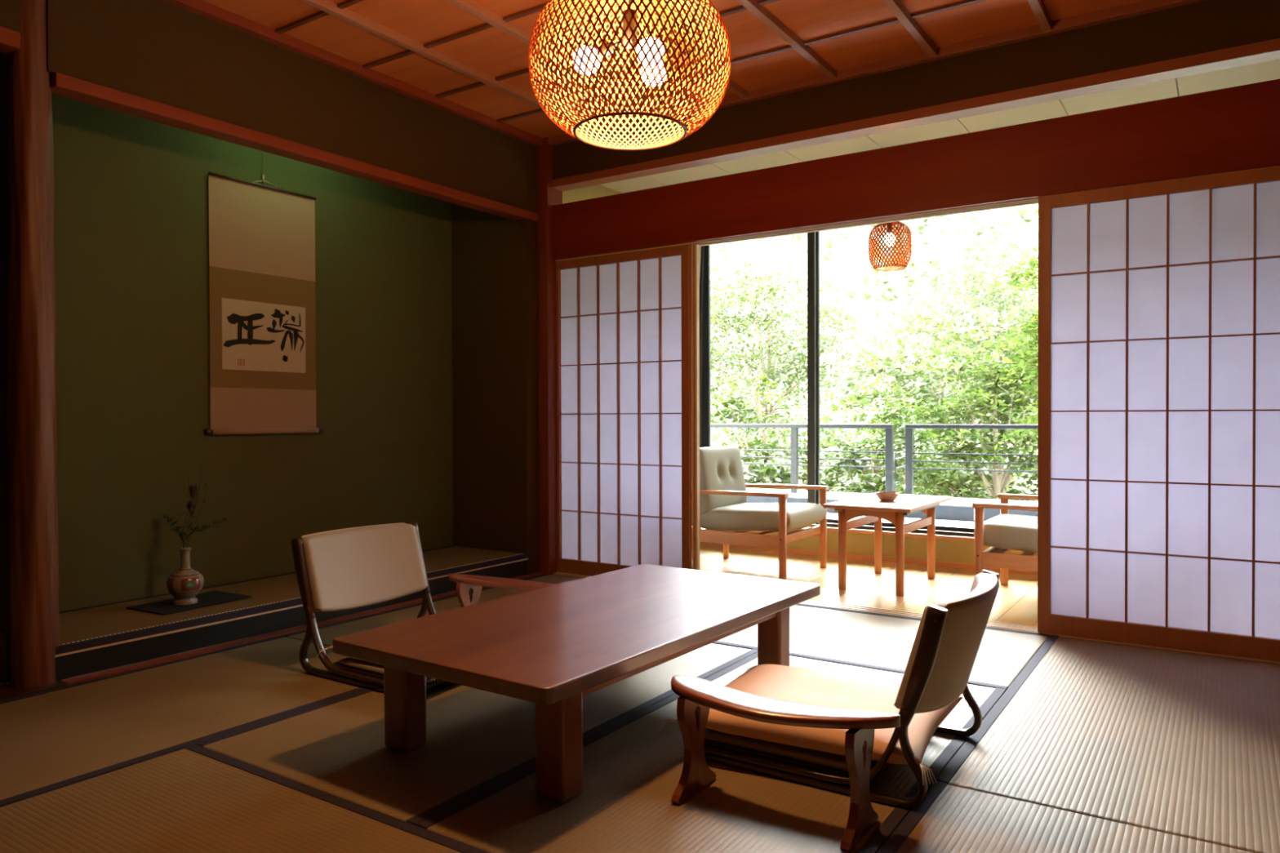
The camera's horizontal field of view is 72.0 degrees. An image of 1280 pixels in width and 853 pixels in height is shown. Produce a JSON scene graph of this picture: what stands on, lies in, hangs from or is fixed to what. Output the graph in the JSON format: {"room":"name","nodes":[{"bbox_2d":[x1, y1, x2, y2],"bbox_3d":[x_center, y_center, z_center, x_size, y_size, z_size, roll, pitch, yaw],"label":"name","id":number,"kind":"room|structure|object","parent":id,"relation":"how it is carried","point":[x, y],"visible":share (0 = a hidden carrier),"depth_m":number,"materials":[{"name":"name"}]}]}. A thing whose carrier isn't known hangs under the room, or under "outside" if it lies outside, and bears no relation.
{"room":"traditional dwelling","nodes":[
{"label":"traditional dwelling","id":0,"kind":"room"},
{"bbox_2d":[0,53,10,682],"bbox_3d":[-2.304,-0.409,3.118,0.500,2.560,0.060,0,1,34],"label":"wall","id":1,"kind":"structure","parent":0,"point":[5,585],"depth_m":2.99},
{"bbox_2d":[0,631,6,683],"bbox_3d":[-2.454,0.794,2.620,0.070,0.165,0.960,0,1,34],"label":"trim","id":2,"kind":"structure","parent":1,"relation":"attached to","point":[2,636],"depth_m":2.99,"materials":[{"name":"brown paint"}]},
{"bbox_2d":[5,590,456,683],"bbox_3d":[-1.181,0.965,2.160,5.060,0.065,5.600,0,1,34],"label":"floor","id":3,"kind":"structure","parent":0,"point":[455,590],"depth_m":3.75,"materials":[{"name":"brown wood"}]},
{"bbox_2d":[0,635,368,807],"bbox_3d":[-1.595,0.901,2.675,0.878,0.056,1.737,0,1,34],"label":"mat","id":4,"kind":"object","parent":3,"relation":"on","point":[54,739],"visible":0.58,"depth_m":2.71,"materials":[{"name":"wicker"}]},
{"bbox_2d":[0,743,490,852],"bbox_3d":[-0.733,0.910,1.579,1.767,0.056,0.868,0,1,34],"label":"mat","id":5,"kind":"object","parent":3,"relation":"on","point":[193,798],"visible":1,"depth_m":1.98,"materials":[{"name":"wicker"}]},
{"bbox_2d":[283,573,582,646],"bbox_3d":[-0.634,0.883,4.120,0.878,0.056,1.727,0,1,34],"label":"mat","id":6,"kind":"object","parent":3,"relation":"on","point":[327,633],"visible":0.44,"depth_m":4.03,"materials":[{"name":"wicker"}]},
{"bbox_2d":[195,643,757,825],"bbox_3d":[-0.382,0.895,2.910,0.878,0.056,1.732,0,1,34],"label":"mat","id":7,"kind":"object","parent":3,"relation":"on","point":[477,740],"visible":0.43,"depth_m":2.45,"materials":[{"name":"wicker"}]},
{"bbox_2d":[290,522,446,692],"bbox_3d":[-0.838,0.628,3.207,0.695,0.472,0.562,0,1,34],"label":"chair","id":8,"kind":"object","parent":7,"relation":"on","point":[359,566],"visible":0.79,"depth_m":3.27,"materials":[{"name":"cream upholstery"},{"name":"dark brown lacquered wood"}]},
{"bbox_2d":[316,645,440,681],"bbox_3d":[-0.735,0.767,3.128,0.598,0.068,0.562,0,1,32],"label":"floor cushion","id":9,"kind":"object","parent":8,"relation":"on","point":[331,646],"visible":0.02,"depth_m":3.05,"materials":[{"name":"beige fabric"}]},
{"bbox_2d":[332,564,820,803],"bbox_3d":[-0.093,0.713,2.710,0.764,0.312,1.454,0,1,35],"label":"table","id":10,"kind":"object","parent":7,"relation":"on","point":[553,646],"visible":0.96,"depth_m":2.38,"materials":[{"name":"brown wood"}]},
{"bbox_2d":[537,137,562,573],"bbox_3d":[-0.518,-0.404,5.101,0.077,2.605,0.140,0,1,34],"label":"post","id":11,"kind":"object","parent":3,"relation":"on","point":[548,197],"visible":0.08,"depth_m":5.04,"materials":[{"name":"red wood"}]},
{"bbox_2d":[416,652,1006,852],"bbox_3d":[0.355,0.898,2.420,0.888,0.056,1.732,0,1,34],"label":"mat","id":12,"kind":"object","parent":3,"relation":"on","point":[632,770],"visible":0.59,"depth_m":2.04,"materials":[{"name":"wicker"}]},
{"bbox_2d":[671,675,900,852],"bbox_3d":[0.304,0.744,1.997,0.552,0.262,0.182,0,1,34],"label":"armrest","id":13,"kind":"object","parent":12,"relation":"on","point":[697,695],"visible":1,"depth_m":1.94,"materials":[{"name":"brown wood"}]},
{"bbox_2d":[704,568,999,808],"bbox_3d":[0.581,0.633,2.360,0.695,0.472,0.562,0,1,34],"label":"chair","id":14,"kind":"object","parent":12,"relation":"on","point":[948,637],"visible":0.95,"depth_m":2.10,"materials":[{"name":"brown wood"}]},
{"bbox_2d":[662,663,969,785],"bbox_3d":[0.498,0.759,2.381,0.698,0.093,0.608,0,1,30],"label":"floor cushion","id":15,"kind":"object","parent":14,"relation":"on","point":[783,682],"visible":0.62,"depth_m":2.28,"materials":[{"name":"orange fabric"}]},
{"bbox_2d":[711,603,1049,689],"bbox_3d":[0.709,0.883,3.746,1.767,0.056,0.863,0,1,34],"label":"mat","id":16,"kind":"object","parent":3,"relation":"on","point":[870,640],"visible":0.41,"depth_m":3.50,"materials":[{"name":"wicker"}]},
{"bbox_2d":[876,780,1253,852],"bbox_3d":[0.617,0.911,1.204,0.891,0.056,1.737,0,1,34],"label":"mat","id":17,"kind":"object","parent":3,"relation":"on","point":[949,819],"visible":0.93,"depth_m":1.90,"materials":[{"name":"wicker"}]},
{"bbox_2d":[935,635,1279,852],"bbox_3d":[1.578,0.892,2.648,0.891,0.056,1.727,0,1,34],"label":"mat","id":18,"kind":"object","parent":3,"relation":"on","point":[1186,744],"visible":0.85,"depth_m":2.43,"materials":[{"name":"wicker"}]},
{"bbox_2d":[51,93,453,611],"bbox_3d":[-1.835,-0.424,4.350,0.095,2.560,2.550,0,1,34],"label":"wall","id":19,"kind":"structure","parent":0,"point":[131,206],"depth_m":4.02,"materials":[{"name":"green paint"}]},
{"bbox_2d":[203,151,324,435],"bbox_3d":[-1.810,-0.708,4.266,0.030,1.491,0.624,0,1,34],"label":"scroll","id":20,"kind":"object","parent":19,"relation":"hanging from","point":[262,304],"visible":0.99,"depth_m":4.26,"materials":[{"name":"beige paper"}]},
{"bbox_2d":[54,545,528,680],"bbox_3d":[-1.561,0.796,4.147,0.595,0.124,2.450,0,1,34],"label":"platform","id":21,"kind":"structure","parent":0,"point":[100,637],"depth_m":3.54,"materials":[{"name":"black paint"}]},
{"bbox_2d":[126,590,252,614],"bbox_3d":[-1.887,0.738,3.702,0.256,0.004,0.396,0,1,30],"label":"mat","id":22,"kind":"object","parent":21,"relation":"on","point":[212,597],"visible":0.98,"depth_m":3.66,"materials":[{"name":"black wood"}]},
{"bbox_2d":[166,546,204,604],"bbox_3d":[-1.893,0.620,3.668,0.142,0.232,0.141,0,1,34],"label":"flower vase","id":23,"kind":"object","parent":22,"relation":"on","point":[186,583],"visible":1,"depth_m":3.63,"materials":[{"name":"brown ceramic"}]},
{"bbox_2d":[163,464,228,548],"bbox_3d":[-1.866,0.388,3.678,0.275,0.467,0.090,0,1,2],"label":"flower arrangement","id":24,"kind":"object","parent":23,"relation":"in","point":[193,491],"visible":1,"depth_m":3.67,"materials":[{"name":"green"}]},
{"bbox_2d":[0,0,622,213],"bbox_3d":[-1.702,-0.365,3.463,0.140,2.660,7.220,0,1,34],"label":"wall","id":25,"kind":"structure","parent":0,"point":[158,51],"depth_m":3.66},
{"bbox_2d":[0,26,20,54],"bbox_3d":[-2.884,-1.248,1.677,0.093,0.054,2.955,0,1,34],"label":"beam","id":26,"kind":"structure","parent":25,"relation":"attached to","point":[10,40],"depth_m":2.86,"materials":[{"name":"red wood"}]},
{"bbox_2d":[0,680,67,701],"bbox_3d":[-2.850,0.910,1.745,0.180,0.054,3.060,0,1,34],"label":"trim","id":27,"kind":"structure","parent":25,"relation":"attached to","point":[6,692],"depth_m":2.90,"materials":[{"name":"brown wood"}]},
{"bbox_2d":[7,0,60,688],"bbox_3d":[-2.049,-0.374,2.967,0.133,2.490,0.143,0,1,34],"label":"post","id":28,"kind":"object","parent":27,"relation":"on","point":[32,426],"visible":0.98,"depth_m":2.92,"materials":[{"name":"brown wood"}]},
{"bbox_2d":[50,72,537,222],"bbox_3d":[-1.315,-1.186,4.036,0.093,0.047,2.500,0,1,34],"label":"beam","id":29,"kind":"structure","parent":25,"relation":"attached to","point":[62,85],"depth_m":3.62,"materials":[{"name":"red wood"}]},
{"bbox_2d":[61,572,545,684],"bbox_3d":[-1.256,0.880,4.023,0.050,0.056,2.500,0,1,34],"label":"trim","id":30,"kind":"structure","parent":25,"relation":"attached to","point":[128,668],"depth_m":3.52,"materials":[{"name":"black wood"}]},
{"bbox_2d":[161,0,542,146],"bbox_3d":[-2.102,-1.596,2.741,0.045,0.041,5.600,0,1,34],"label":"trim","id":31,"kind":"structure","parent":25,"relation":"attached to","point":[200,7],"depth_m":3.90,"materials":[{"name":"red wood"}]},
{"bbox_2d":[451,203,538,578],"bbox_3d":[-0.856,-0.409,5.272,0.664,2.615,0.230,0,1,34],"label":"wall","id":32,"kind":"structure","parent":0,"point":[495,269],"depth_m":5.13,"materials":[{"name":"brown paint"}]},
{"bbox_2d":[448,573,555,607],"bbox_3d":[-0.526,0.731,3.467,0.552,0.262,0.182,0,1,34],"label":"armrest","id":33,"kind":"object","parent":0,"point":[464,583],"visible":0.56,"depth_m":3.52,"materials":[{"name":"brown wood"}]},
{"bbox_2d":[202,0,1182,137],"bbox_3d":[-0.640,-1.613,1.774,3.750,0.074,5.610,0,1,34],"label":"ceiling","id":34,"kind":"structure","parent":0,"point":[473,55],"depth_m":3.65,"materials":[{"name":"brown wood"}]},
{"bbox_2d":[528,0,731,151],"bbox_3d":[-0.028,-1.189,2.387,0.546,0.789,0.546,0,1,34],"label":"pendant lamp","id":35,"kind":"object","parent":34,"relation":"hanging from","point":[650,52],"visible":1,"depth_m":2.27,"materials":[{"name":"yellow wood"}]},
{"bbox_2d":[595,40,613,59],"bbox_3d":[-0.097,-1.021,2.390,0.052,0.049,0.036,0,1,5],"label":"socket","id":36,"kind":"object","parent":35,"relation":"attached to","point":[603,49],"depth_m":2.38,"materials":[{"name":"white metal"}]},
{"bbox_2d":[631,39,641,49],"bbox_3d":[0.003,-1.010,2.344,0.036,0.050,0.052,-1,1,-37],"label":"socket","id":37,"kind":"object","parent":35,"relation":"attached to","point":[633,41],"depth_m":2.34,"materials":[{"name":"white metal"}]},
{"bbox_2d":[691,543,1037,626],"bbox_3d":[1.401,0.857,4.742,3.618,0.030,1.360,0,1,34],"label":"floor","id":38,"kind":"structure","parent":0,"point":[1015,602],"depth_m":4.80,"materials":[{"name":"brown wood"}]},
{"bbox_2d":[691,445,829,579],"bbox_3d":[0.655,0.480,5.179,0.725,0.719,0.628,0,1,34],"label":"lounge chair","id":39,"kind":"object","parent":38,"relation":"on","point":[724,508],"visible":0.92,"depth_m":5.04,"materials":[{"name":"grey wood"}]},
{"bbox_2d":[691,445,747,514],"bbox_3d":[0.474,0.312,5.298,0.166,0.384,0.520,0,1,34],"label":"cushion","id":40,"kind":"object","parent":39,"relation":"on","point":[721,468],"depth_m":5.20,"materials":[{"name":"grey fabric"}]},
{"bbox_2d":[699,502,826,531],"bbox_3d":[0.707,0.524,5.145,0.600,0.152,0.520,0,1,34],"label":"seat cushion","id":41,"kind":"object","parent":39,"relation":"on","point":[721,517],"depth_m":4.98,"materials":[{"name":"grey fabric"}]},
{"bbox_2d":[822,493,952,595],"bbox_3d":[1.354,0.620,4.755,0.450,0.445,0.805,0,1,34],"label":"side table","id":42,"kind":"object","parent":38,"relation":"on","point":[873,509],"visible":0.98,"depth_m":4.56,"materials":[{"name":"brown wood"}]},
{"bbox_2d":[875,490,899,501],"bbox_3d":[1.322,0.373,4.709,0.126,0.049,0.126,0,1,34],"label":"ceramic bowl","id":43,"kind":"object","parent":42,"relation":"on","point":[882,495],"visible":1,"depth_m":4.67,"materials":[{"name":"orange ceramic"}]},
{"bbox_2d":[972,493,1037,585],"bbox_3d":[2.049,0.486,4.252,0.725,0.719,0.628,0,1,34],"label":"lounge chair","id":44,"kind":"object","parent":38,"relation":"on","point":[1005,532],"visible":0.27,"depth_m":4.17,"materials":[{"name":"beige fabric"}]},
{"bbox_2d":[973,514,1037,552],"bbox_3d":[1.997,0.529,4.287,0.600,0.152,0.520,0,1,34],"label":"seat cushion","id":45,"kind":"object","parent":44,"relation":"on","point":[1003,533],"depth_m":4.17,"materials":[{"name":"grey fabric"}]},
{"bbox_2d":[691,520,1037,564],"bbox_3d":[1.802,0.777,5.344,3.620,0.215,0.110,0,1,34],"label":"wall","id":46,"kind":"structure","parent":0,"point":[915,548],"depth_m":5.43,"materials":[{"name":"yellow paint"}]},
{"bbox_2d":[691,519,974,541],"bbox_3d":[1.794,0.659,5.331,3.620,0.021,0.140,0,1,34],"label":"sill","id":47,"kind":"structure","parent":46,"relation":"on","point":[828,528],"depth_m":5.34,"materials":[{"name":"brown wood"}]},
{"bbox_2d":[701,231,974,536],"bbox_3d":[1.816,-0.368,5.357,3.620,2.034,0.130,0,1,34],"label":"window","id":48,"kind":"structure","parent":46,"relation":"in","point":[813,238],"depth_m":5.77,"materials":[{"name":"brown metal"}]},
{"bbox_2d":[691,541,1037,574],"bbox_3d":[1.768,0.821,5.294,3.620,0.028,0.017,0,1,34],"label":"baseboard","id":49,"kind":"structure","parent":46,"relation":"attached to","point":[948,564],"depth_m":5.50,"materials":[{"name":"brown wood"}]},
{"bbox_2d":[746,495,1037,521],"bbox_3d":[2.339,0.638,6.421,8.000,0.168,0.600,0,1,34],"label":"wall","id":50,"kind":"structure","parent":0,"point":[942,512],"depth_m":6.18,"materials":[{"name":"grey concrete"}]},
{"bbox_2d":[746,488,1037,506],"bbox_3d":[2.341,0.551,6.424,8.000,0.006,0.590,0,1,34],"label":"trim","id":51,"kind":"structure","parent":50,"relation":"on","point":[965,502],"depth_m":6.71,"materials":[{"name":"concrete"}]},
{"bbox_2d":[711,423,893,493],"bbox_3d":[0.528,0.258,7.681,3.385,0.562,0.060,0,1,34],"label":"balcony railing","id":52,"kind":"object","parent":51,"relation":"on","point":[889,428],"visible":0.41,"depth_m":7.03,"materials":[{"name":"grey metal"}]},
{"bbox_2d":[893,450,905,491],"bbox_3d":[2.005,0.355,6.754,0.115,0.380,0.010,0,1,34],"label":"railing link","id":53,"kind":"object","parent":52,"relation":"attached to","point":[895,453],"visible":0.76,"depth_m":6.78,"materials":[{"name":"grey metal"}]},
{"bbox_2d":[905,424,1037,494],"bbox_3d":[3.317,0.270,5.826,3.115,0.562,0.060,0,1,34],"label":"balcony railing","id":54,"kind":"object","parent":51,"relation":"on","point":[909,452],"visible":0.34,"depth_m":6.51,"materials":[{"name":"grey metal"}]},
{"bbox_2d":[826,512,974,528],"bbox_3d":[1.952,0.795,5.840,8.000,0.268,0.880,0,1,34],"label":"floor","id":55,"kind":"structure","parent":0,"point":[829,515],"depth_m":6.07,"materials":[{"name":"concrete"}]},
{"bbox_2d":[552,0,1279,179],"bbox_3d":[1.009,-1.558,4.095,3.573,0.304,0.084,0,1,34],"label":"wall","id":56,"kind":"structure","parent":0,"point":[1209,25],"depth_m":3.77,"materials":[{"name":"brown paint"}]},
{"bbox_2d":[547,0,1207,146],"bbox_3d":[0.974,-1.620,4.041,3.573,0.038,0.043,0,1,34],"label":"trim","id":57,"kind":"structure","parent":56,"relation":"attached to","point":[1146,6],"depth_m":3.80,"materials":[{"name":"red wood"}]},
{"bbox_2d":[551,38,1279,191],"bbox_3d":[1.010,-1.384,4.097,3.573,0.043,0.100,0,1,34],"label":"beam","id":58,"kind":"structure","parent":56,"relation":"attached to","point":[1266,51],"depth_m":3.81,"materials":[{"name":"red wood"}]},
{"bbox_2d":[553,572,1279,663],"bbox_3d":[1.016,0.874,4.121,3.573,0.052,0.100,0,1,34],"label":"door track","id":59,"kind":"object","parent":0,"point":[847,606],"depth_m":3.83,"materials":[{"name":"brown wood"}]},
{"bbox_2d":[555,244,691,576],"bbox_3d":[-0.119,-0.056,4.862,0.915,1.797,0.030,0,1,34],"label":"door","id":60,"kind":"structure","parent":59,"relation":"on","point":[624,320],"depth_m":4.84,"materials":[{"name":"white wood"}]},
{"bbox_2d":[691,244,699,569],"bbox_3d":[-0.076,-0.056,4.872,0.916,1.797,0.028,0,1,34],"label":"door","id":61,"kind":"structure","parent":59,"relation":"on","point":[695,248],"depth_m":4.62,"materials":[{"name":"brown wood"}]},
{"bbox_2d":[1037,164,1279,662],"bbox_3d":[2.032,-0.047,3.392,0.917,1.797,0.030,0,1,34],"label":"door","id":62,"kind":"structure","parent":59,"relation":"on","point":[1158,409],"depth_m":3.40,"materials":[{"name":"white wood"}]},
{"bbox_2d":[600,59,1279,193],"bbox_3d":[1.438,-1.523,4.783,3.620,0.030,1.520,0,1,34],"label":"transom window","id":63,"kind":"structure","parent":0,"point":[1268,70],"depth_m":4.37,"materials":[{"name":"brown"}]},
{"bbox_2d":[868,221,911,271],"bbox_3d":[1.355,-1.181,4.771,0.224,0.653,0.224,0,1,-21],"label":"hanging lantern","id":64,"kind":"object","parent":63,"relation":"hanging from","point":[891,237],"visible":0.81,"depth_m":4.70,"materials":[{"name":"orange wicker"}]},
{"bbox_3d":[1.734,-1.487,5.223,3.595,0.053,0.020,0,1,34],"label":"rail","id":65,"kind":"object","parent":63,"relation":"attached to","visible":0},
{"bbox_2d":[691,246,701,488],"bbox_3d":[0.338,-0.440,6.158,0.250,2.060,0.043,0,1,34],"label":"curtain","id":66,"kind":"object","parent":65,"relation":"hanging from","point":[700,246],"visible":0.02,"depth_m":6.10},
{"bbox_2d":[699,245,704,447],"bbox_3d":[0.357,-0.440,6.202,0.242,2.060,0.043,0,1,34],"label":"curtain","id":67,"kind":"object","parent":65,"relation":"hanging from","point":[701,271],"visible":0.06,"depth_m":6.14,"materials":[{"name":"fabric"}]},
{"bbox_3d":[1.406,-0.372,1.383,0.100,2.700,7.200,0,1,34],"label":"wall","id":68,"kind":"structure","parent":0,"visible":0},
{"bbox_2d":[555,197,1038,261],"bbox_3d":[1.024,-0.966,4.120,3.573,0.039,0.085,0,1,34],"label":"track","id":69,"kind":"object","parent":68,"relation":"attached to","point":[1032,201],"visible":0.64,"depth_m":4.11,"materials":[{"name":"brown wood"}]},
{"bbox_2d":[551,79,1279,260],"bbox_3d":[0.991,-1.105,4.071,3.573,0.308,0.030,0,1,34],"label":"lintel","id":70,"kind":"object","parent":68,"relation":"attached to","point":[1235,128],"visible":1,"depth_m":3.80,"materials":[{"name":"brown wood"}]},
{"bbox_3d":[0.149,4.088,14.888,70.000,0.300,11.000,0,1,34],"label":"ground","id":71,"kind":"structure","parent":0,"visible":0},
{"bbox_2d":[711,370,898,492],"bbox_3d":[1.794,1.594,12.143,3.449,4.752,3.388,0,1,-13],"label":"bush","id":72,"kind":"object","parent":71,"relation":"on","point":[775,473],"visible":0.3,"depth_m":11.76,"materials":[{"name":"green plant"}]},
{"bbox_2d":[804,377,951,494],"bbox_3d":[3.175,1.659,11.907,1.951,4.614,2.532,0,1,19],"label":"leafy tree","id":73,"kind":"object","parent":71,"relation":"on","point":[871,484],"visible":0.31,"depth_m":11.66,"materials":[{"name":"green plant"}]},
{"bbox_2d":[822,308,1038,499],"bbox_3d":[5.159,0.928,15.131,4.556,5.984,4.059,0,1,9],"label":"leafy tree","id":74,"kind":"object","parent":71,"relation":"on","point":[940,375],"visible":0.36,"depth_m":14.83,"materials":[{"name":"green plant"}]},
{"bbox_2d":[876,334,1038,501],"bbox_3d":[5.095,1.303,12.677,3.236,5.303,3.070,0,1,34],"label":"leafy tree","id":75,"kind":"object","parent":71,"relation":"on","point":[1001,482],"visible":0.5,"depth_m":12.56,"materials":[{"name":"green plant"}]},
{"bbox_2d":[988,245,1038,451],"bbox_3d":[4.528,0.825,8.796,2.194,6.338,2.318,0,1,34],"label":"leafy tree","id":76,"kind":"object","parent":71,"relation":"on","point":[1033,263],"visible":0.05,"depth_m":9.01,"materials":[{"name":"green plant"}]},
{"bbox_2d":[992,285,1038,458],"bbox_3d":[7.653,0.570,15.794,3.163,6.689,3.897,0,1,-11],"label":"leafy tree","id":77,"kind":"object","parent":71,"relation":"on","point":[1034,298],"visible":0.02,"depth_m":15.94,"materials":[{"name":"green plant"}]},
{"label":"outside","id":78,"kind":"structure","parent":0,"visible":0},
{"bbox_2d":[710,204,1038,501],"bbox_3d":[11.039,-10.139,39.294,105.000,29.632,46.000,0,1,34],"label":"hillside","id":79,"kind":"structure","parent":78,"point":[833,268],"depth_m":36.53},
{"bbox_2d":[710,258,884,484],"bbox_3d":[2.864,0.082,20.169,5.629,7.581,4.676,0,1,26],"label":"leafy tree","id":80,"kind":"object","parent":79,"relation":"on","point":[770,410],"visible":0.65,"depth_m":19.74,"materials":[{"name":"green plant"}]},
{"bbox_2d":[710,204,1038,501],"bbox_3d":[11.047,-10.836,39.295,105.540,30.589,46.534,0,1,34],"label":"foliage","id":81,"kind":"object","parent":79,"relation":"on","point":[914,264],"visible":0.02,"depth_m":33.55,"materials":[{"name":"green plant"}]},
{"bbox_2d":[875,239,1038,484],"bbox_3d":[8.115,-0.117,19.845,4.624,7.964,5.360,-1,1,-42],"label":"leafy tree","id":82,"kind":"object","parent":79,"relation":"on","point":[973,295],"visible":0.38,"depth_m":19.45,"materials":[{"name":"green plant"}]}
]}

